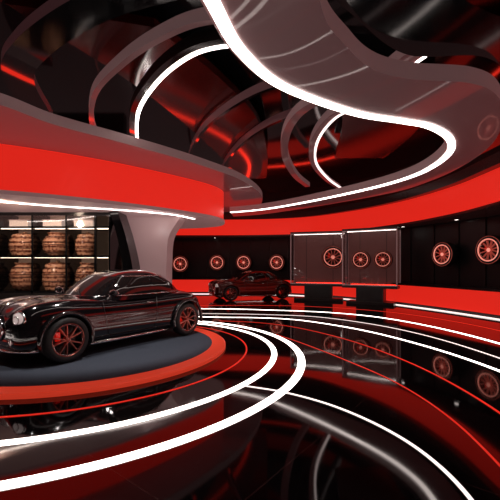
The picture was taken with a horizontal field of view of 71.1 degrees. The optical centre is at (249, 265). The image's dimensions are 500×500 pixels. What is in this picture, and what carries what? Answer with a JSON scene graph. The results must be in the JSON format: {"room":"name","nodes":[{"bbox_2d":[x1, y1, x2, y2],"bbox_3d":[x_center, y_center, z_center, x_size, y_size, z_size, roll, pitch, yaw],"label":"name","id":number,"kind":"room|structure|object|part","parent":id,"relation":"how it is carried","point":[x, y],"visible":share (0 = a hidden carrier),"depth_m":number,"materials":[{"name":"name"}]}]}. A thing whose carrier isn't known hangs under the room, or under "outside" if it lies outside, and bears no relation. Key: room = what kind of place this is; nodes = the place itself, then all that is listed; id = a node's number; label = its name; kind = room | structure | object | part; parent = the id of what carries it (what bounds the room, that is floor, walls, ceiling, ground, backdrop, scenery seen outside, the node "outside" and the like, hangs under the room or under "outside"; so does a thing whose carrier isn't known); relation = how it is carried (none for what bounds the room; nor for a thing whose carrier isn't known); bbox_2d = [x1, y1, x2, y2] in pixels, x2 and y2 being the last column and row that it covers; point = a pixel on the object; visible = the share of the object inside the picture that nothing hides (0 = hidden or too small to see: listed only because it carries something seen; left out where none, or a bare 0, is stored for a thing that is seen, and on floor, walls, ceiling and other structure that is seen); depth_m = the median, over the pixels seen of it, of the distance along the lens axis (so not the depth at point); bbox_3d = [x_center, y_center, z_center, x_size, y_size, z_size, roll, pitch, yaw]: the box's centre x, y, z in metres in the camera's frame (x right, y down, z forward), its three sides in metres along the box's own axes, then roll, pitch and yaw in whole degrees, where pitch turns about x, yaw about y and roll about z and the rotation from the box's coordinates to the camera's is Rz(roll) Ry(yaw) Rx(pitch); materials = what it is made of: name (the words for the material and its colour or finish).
{"room":"car showroom","nodes":[
{"label":"car showroom","id":0,"kind":"room"},
{"bbox_2d":[1,0,174,112],"bbox_3d":[-2.995,-3.590,5.819,6.256,0.180,1.468,0,0,42],"label":"ceiling","id":1,"kind":"structure","parent":0,"point":[53,24],"depth_m":5.28,"materials":[{"name":"black metal"}]},
{"bbox_2d":[0,190,224,228],"bbox_3d":[-6.978,-1.740,10.947,7.844,0.120,13.169,0,0,33],"label":"ceiling soffit","id":2,"kind":"structure","parent":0,"point":[10,201],"depth_m":10.17,"materials":[{"name":"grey paint"}]},
{"bbox_2d":[0,93,261,211],"bbox_3d":[-6.247,-3.025,12.000,13.584,0.250,16.000,0,0,0],"label":"ceiling slab","id":3,"kind":"structure","parent":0,"point":[23,124],"depth_m":8.56,"materials":[{"name":"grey paint"}]},
{"bbox_2d":[0,144,223,218],"bbox_3d":[-6.243,-2.350,10.659,7.674,1.100,12.184,0,0,22],"label":"fascia","id":4,"kind":"object","parent":3,"relation":"attached to","point":[24,169],"visible":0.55,"depth_m":9.49,"materials":[{"name":"red"}]},
{"bbox_2d":[5,0,267,178],"bbox_3d":[-0.773,-3.825,9.806,2.363,0.150,10.795,0,0,17],"label":"ceiling","id":5,"kind":"structure","parent":0,"point":[195,89],"depth_m":7.39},
{"bbox_2d":[127,216,184,283],"bbox_3d":[-3.400,-0.045,12.350,2.100,3.290,0.900,0,0,0],"label":"column","id":6,"kind":"structure","parent":0,"point":[154,236],"depth_m":11.90,"materials":[{"name":"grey paint"}]},
{"bbox_2d":[89,7,227,137],"bbox_3d":[-2.264,-3.385,6.933,2.395,0.190,6.962,0,0,-34],"label":"ceiling","id":7,"kind":"structure","parent":0,"point":[195,44],"depth_m":5.49,"materials":[{"name":"black"}]},
{"bbox_2d":[188,81,276,153],"bbox_3d":[-1.007,-3.590,9.812,1.098,0.180,7.776,0,0,-27],"label":"ceiling","id":8,"kind":"structure","parent":0,"point":[262,87],"depth_m":7.77,"materials":[{"name":"black"}]},
{"bbox_2d":[0,294,499,499],"bbox_3d":[-1.500,1.700,9.000,24.000,0.200,27.000,0,0,0],"label":"floor","id":9,"kind":"structure","parent":0,"point":[294,447],"depth_m":3.65,"materials":[{"name":"tile"}]},
{"bbox_2d":[0,212,121,299],"bbox_3d":[-7.245,-0.050,11.500,5.710,3.300,1.020,0,0,0],"label":"display shelf","id":10,"kind":"object","parent":9,"relation":"on","point":[107,255],"visible":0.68,"depth_m":11.18,"materials":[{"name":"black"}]},
{"bbox_2d":[8,263,30,290],"bbox_3d":[-7.390,0.343,11.500,0.932,0.891,0.932,0,0,0],"label":"decorative urn","id":11,"kind":"object","parent":10,"relation":"on","point":[19,277],"visible":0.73,"depth_m":11.15,"materials":[{"name":"wicker"}]},
{"bbox_2d":[8,232,30,255],"bbox_3d":[-7.390,-0.724,11.500,0.932,0.784,0.932,0,0,0],"label":"decorative urn","id":12,"kind":"object","parent":10,"relation":"on","point":[20,243],"visible":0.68,"depth_m":11.13,"materials":[{"name":"wicker"}]},
{"bbox_2d":[8,219,30,225],"bbox_3d":[-7.390,-1.370,11.350,0.640,0.230,0.390,0,0,0],"label":"storage box","id":13,"kind":"object","parent":10,"relation":"in","point":[12,222],"visible":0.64,"depth_m":11.18,"materials":[{"name":"beige"}]},
{"bbox_2d":[41,260,64,290],"bbox_3d":[-6.315,0.300,11.500,0.932,0.976,0.932,0,0,0],"label":"decorative urn","id":14,"kind":"object","parent":10,"relation":"on","point":[53,274],"visible":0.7,"depth_m":11.13,"materials":[{"name":"wicker"}]},
{"bbox_2d":[41,232,64,255],"bbox_3d":[-6.315,-0.704,11.500,0.932,0.745,0.932,0,0,0],"label":"decorative urn","id":15,"kind":"object","parent":10,"relation":"on","point":[53,244],"visible":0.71,"depth_m":11.16,"materials":[{"name":"wicker"}]},
{"bbox_2d":[42,219,64,225],"bbox_3d":[-6.315,-1.370,11.350,0.640,0.230,0.390,0,0,0],"label":"storage box","id":16,"kind":"object","parent":10,"relation":"in","point":[46,222],"visible":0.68,"depth_m":11.18,"materials":[{"name":"beige"}]},
{"bbox_2d":[73,219,93,225],"bbox_3d":[-5.325,-1.370,11.350,0.640,0.230,0.390,0,0,0],"label":"storage box","id":17,"kind":"object","parent":10,"relation":"in","point":[77,222],"visible":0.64,"depth_m":11.18,"materials":[{"name":"beige"}]},
{"bbox_2d":[75,232,93,255],"bbox_3d":[-5.325,-0.724,11.500,0.788,0.784,0.788,0,0,0],"label":"decorative urn","id":18,"kind":"object","parent":10,"relation":"on","point":[84,243],"visible":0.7,"depth_m":11.19,"materials":[{"name":"wicker"}]},
{"bbox_2d":[75,263,93,281],"bbox_3d":[-5.325,0.343,11.500,0.788,0.891,0.788,0,0,0],"label":"decorative urn","id":19,"kind":"object","parent":10,"relation":"on","point":[85,269],"visible":0.39,"depth_m":11.21,"materials":[{"name":"wicker"}]},
{"bbox_2d":[0,328,225,399],"bbox_3d":[-3.100,1.567,6.800,5.240,0.066,5.240,0,0,0],"label":"podium","id":20,"kind":"object","parent":9,"relation":"on","point":[142,359],"visible":0.69,"depth_m":5.47,"materials":[{"name":"carpet"}]},
{"bbox_2d":[0,269,202,362],"bbox_3d":[-2.849,0.805,7.127,2.082,1.462,4.097,0,0,37],"label":"car","id":21,"kind":"object","parent":20,"relation":"on","point":[105,304],"visible":1,"depth_m":6.25,"materials":[{"name":"black paint"}]},
{"bbox_2d":[0,326,246,417],"bbox_3d":[-3.100,1.602,6.700,6.100,0.016,6.100,0,0,0],"label":"floor light ring","id":22,"kind":"object","parent":9,"relation":"on","point":[196,326],"visible":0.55,"depth_m":4.22,"materials":[{"name":"red plastic"}]},
{"bbox_2d":[0,323,276,445],"bbox_3d":[-3.100,1.602,6.600,7.200,0.016,7.200,0,0,0],"label":"floor light ring","id":23,"kind":"object","parent":9,"relation":"on","point":[271,362],"visible":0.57,"depth_m":3.73,"materials":[{"name":"white plastic"}]},
{"bbox_2d":[0,321,304,490],"bbox_3d":[-3.200,1.602,6.400,8.320,0.016,8.320,0,0,0],"label":"floor light ring","id":24,"kind":"object","parent":9,"relation":"on","point":[57,474],"visible":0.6,"depth_m":3.13,"materials":[{"name":"white plastic"}]},
{"bbox_2d":[208,270,291,300],"bbox_3d":[0.028,0.910,17.262,4.118,1.376,2.093,0,0,-20],"label":"car","id":25,"kind":"object","parent":9,"relation":"on","point":[255,282],"visible":1,"depth_m":16.60,"materials":[{"name":"red paint"}]},
{"bbox_3d":[0.020,0.982,17.287,4.120,0.874,2.095,0,0,-23],"label":"trim","id":26,"kind":"part","parent":25,"relation":"part of","materials":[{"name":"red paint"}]},
{"bbox_2d":[290,231,346,301],"bbox_3d":[3.200,0.015,16.300,2.500,3.170,0.900,0,0,17],"label":"glass showcase","id":27,"kind":"object","parent":9,"relation":"on","point":[317,254],"visible":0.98,"depth_m":16.48,"materials":[{"name":"grey"}]},
{"bbox_2d":[198,316,499,371],"bbox_3d":[1.593,1.602,7.344,3.574,0.016,11.640,0,0,-32],"label":"light strip","id":28,"kind":"object","parent":9,"relation":"on","point":[198,316],"visible":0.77,"depth_m":7.40,"materials":[{"name":"white plastic"}]},
{"bbox_2d":[200,305,499,330],"bbox_3d":[3.053,1.602,11.019,12.984,0.016,4.175,0,0,45],"label":"light strip","id":29,"kind":"object","parent":9,"relation":"on","point":[200,305],"visible":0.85,"depth_m":13.78,"materials":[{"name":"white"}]},
{"bbox_2d":[201,308,499,343],"bbox_3d":[2.080,1.602,9.145,5.337,0.016,14.263,0,0,-40],"label":"light strip","id":30,"kind":"object","parent":9,"relation":"on","point":[201,308],"visible":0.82,"depth_m":10.24,"materials":[{"name":"white plastic"}]},
{"bbox_2d":[202,313,499,358],"bbox_3d":[1.619,1.602,8.409,4.325,0.016,12.532,0,0,-39],"label":"light strip","id":31,"kind":"object","parent":9,"relation":"on","point":[202,313],"visible":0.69,"depth_m":9.01,"materials":[{"name":"white plastic"}]},
{"bbox_2d":[246,385,473,499],"bbox_3d":[0.978,1.602,3.286,0.794,0.016,3.364,0,0,-24],"label":"light strip","id":32,"kind":"object","parent":9,"relation":"on","point":[443,469],"visible":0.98,"depth_m":3.18,"materials":[{"name":"white plastic"}]},
{"bbox_2d":[234,321,499,413],"bbox_3d":[1.573,1.602,6.234,1.983,0.016,9.163,0,0,-20],"label":"light strip","id":33,"kind":"object","parent":9,"relation":"on","point":[482,401],"visible":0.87,"depth_m":5.50,"materials":[{"name":"red"}]},
{"bbox_2d":[342,226,400,305],"bbox_3d":[5.100,0.015,14.750,2.200,3.170,0.900,0,0,32],"label":"glass showcase","id":34,"kind":"object","parent":9,"relation":"on","point":[374,254],"visible":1,"depth_m":14.79,"materials":[{"name":"grey"}]},
{"bbox_2d":[276,334,499,466],"bbox_3d":[1.567,1.602,5.268,0.668,0.016,6.145,0,0,-12],"label":"light strip","id":35,"kind":"object","parent":9,"relation":"on","point":[449,417],"visible":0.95,"depth_m":3.86,"materials":[{"name":"red"}]},
{"bbox_2d":[0,0,499,192],"bbox_3d":[-1.500,-4.300,9.000,24.000,0.200,27.000,0,0,0],"label":"ceiling","id":36,"kind":"structure","parent":0,"point":[66,78],"depth_m":9.33,"materials":[{"name":"black"}]},
{"bbox_2d":[222,108,291,165],"bbox_3d":[-0.055,-3.640,11.339,2.369,0.180,6.332,0,0,0],"label":"ribbon","id":37,"kind":"object","parent":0,"point":[279,117],"depth_m":9.33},
{"bbox_2d":[281,99,344,187],"bbox_3d":[2.337,-3.385,10.752,2.944,0.190,8.867,0,0,2],"label":"ceiling","id":38,"kind":"structure","parent":0,"point":[303,106],"depth_m":8.92,"materials":[{"name":"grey paint"}]},
{"bbox_2d":[172,145,499,287],"bbox_3d":[2.290,-1.300,12.147,11.524,5.800,33.285,0,0,-42],"label":"wall","id":39,"kind":"structure","parent":0,"point":[471,269],"depth_m":14.84,"materials":[{"name":"black"}]},
{"bbox_2d":[110,211,139,269],"bbox_3d":[-3.973,-0.045,11.225,0.754,3.290,0.750,0,0,0],"label":"wall frame","id":40,"kind":"object","parent":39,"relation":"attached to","point":[129,256],"visible":0.52,"depth_m":10.85,"materials":[{"name":"black"}]},
{"bbox_2d":[172,256,188,271],"bbox_3d":[-4.007,-0.120,20.305,0.952,0.950,0.526,0,0,0],"label":"alloy wheel","id":41,"kind":"object","parent":39,"relation":"attached to","point":[180,263],"visible":1,"depth_m":20.09,"materials":[{"name":"metal"}]},
{"bbox_2d":[209,255,224,269],"bbox_3d":[-1.892,-0.200,20.267,0.903,0.900,0.502,0,0,0],"label":"alloy wheel","id":42,"kind":"object","parent":39,"relation":"attached to","point":[217,262],"visible":1,"depth_m":20.07,"materials":[{"name":"metal"}]},
{"bbox_2d":[236,255,251,269],"bbox_3d":[-0.341,-0.200,20.155,0.900,0.900,0.491,0,0,8],"label":"alloy wheel","id":43,"kind":"object","parent":39,"relation":"attached to","point":[243,262],"visible":1,"depth_m":19.96,"materials":[{"name":"metal"}]},
{"bbox_2d":[269,254,284,269],"bbox_3d":[1.551,-0.200,19.720,0.903,0.900,0.501,0,0,20],"label":"alloy wheel","id":44,"kind":"object","parent":39,"relation":"attached to","point":[276,262],"visible":1,"depth_m":19.56,"materials":[{"name":"metal"}]},
{"bbox_2d":[172,278,499,319],"bbox_3d":[2.034,1.150,11.894,11.793,0.900,32.974,0,0,-42],"label":"baseboard","id":45,"kind":"structure","parent":39,"relation":"attached to","point":[484,302],"depth_m":12.96,"materials":[{"name":"red"}]},
{"bbox_2d":[175,215,498,286],"bbox_3d":[2.202,-0.455,12.056,11.356,2.410,32.988,0,0,-42],"label":"trim","id":46,"kind":"structure","parent":39,"relation":"attached to","point":[493,215],"depth_m":14.19,"materials":[{"name":"grey"}]},
{"bbox_2d":[432,242,457,266],"bbox_3d":[7.097,-0.420,12.652,0.502,0.900,0.903,0,0,-18],"label":"alloy wheel","id":47,"kind":"object","parent":39,"relation":"attached to","point":[444,254],"visible":1,"depth_m":12.52,"materials":[{"name":"metal"}]},
{"bbox_2d":[476,235,499,264],"bbox_3d":[7.620,-0.500,10.951,0.511,0.920,0.923,0,0,-17],"label":"alloy wheel","id":48,"kind":"object","parent":39,"relation":"attached to","point":[487,247],"visible":1,"depth_m":10.89,"materials":[{"name":"metal"}]},
{"bbox_2d":[175,201,499,237],"bbox_3d":[4.360,-1.660,9.975,8.305,0.080,27.366,0,0,-26],"label":"ceiling soffit","id":49,"kind":"structure","parent":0,"point":[491,209],"depth_m":12.46,"materials":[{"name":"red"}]},
{"bbox_2d":[176,167,499,234],"bbox_3d":[3.943,-2.125,9.868,7.607,0.850,25.072,0,0,-26],"label":"fascia","id":50,"kind":"object","parent":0,"point":[482,190],"visible":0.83,"depth_m":14.59,"materials":[{"name":"red"}]},
{"bbox_2d":[200,0,499,216],"bbox_3d":[2.072,-2.498,7.498,6.144,0.245,19.004,0,0,0],"label":"ceiling","id":51,"kind":"structure","parent":0,"point":[302,49],"depth_m":4.63,"materials":[{"name":"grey paint"}]},
{"bbox_2d":[224,151,499,219],"bbox_3d":[4.218,-2.715,9.904,8.623,0.330,27.366,0,0,-26],"label":"ceiling","id":52,"kind":"structure","parent":0,"point":[492,162],"depth_m":13.27,"materials":[{"name":"black"}]},
{"bbox_2d":[335,114,418,157],"bbox_3d":[3.384,-3.775,9.329,2.234,0.150,5.772,0,0,14],"label":"ceiling panel","id":53,"kind":"object","parent":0,"point":[359,137],"visible":0.48,"depth_m":10.08,"materials":[{"name":"red"}]},
{"bbox_2d":[389,50,425,62],"bbox_3d":[3.522,-3.385,4.896,3.258,0.190,0.979,0,0,33],"label":"ceiling","id":54,"kind":"structure","parent":0,"point":[397,55],"depth_m":5.59,"materials":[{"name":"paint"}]},
{"bbox_2d":[337,0,499,154],"bbox_3d":[2.532,-2.775,3.584,2.969,0.250,11.985,0,0,27],"label":"ceiling","id":55,"kind":"structure","parent":0,"point":[420,28],"depth_m":3.84,"materials":[{"name":"black"}]}
]}

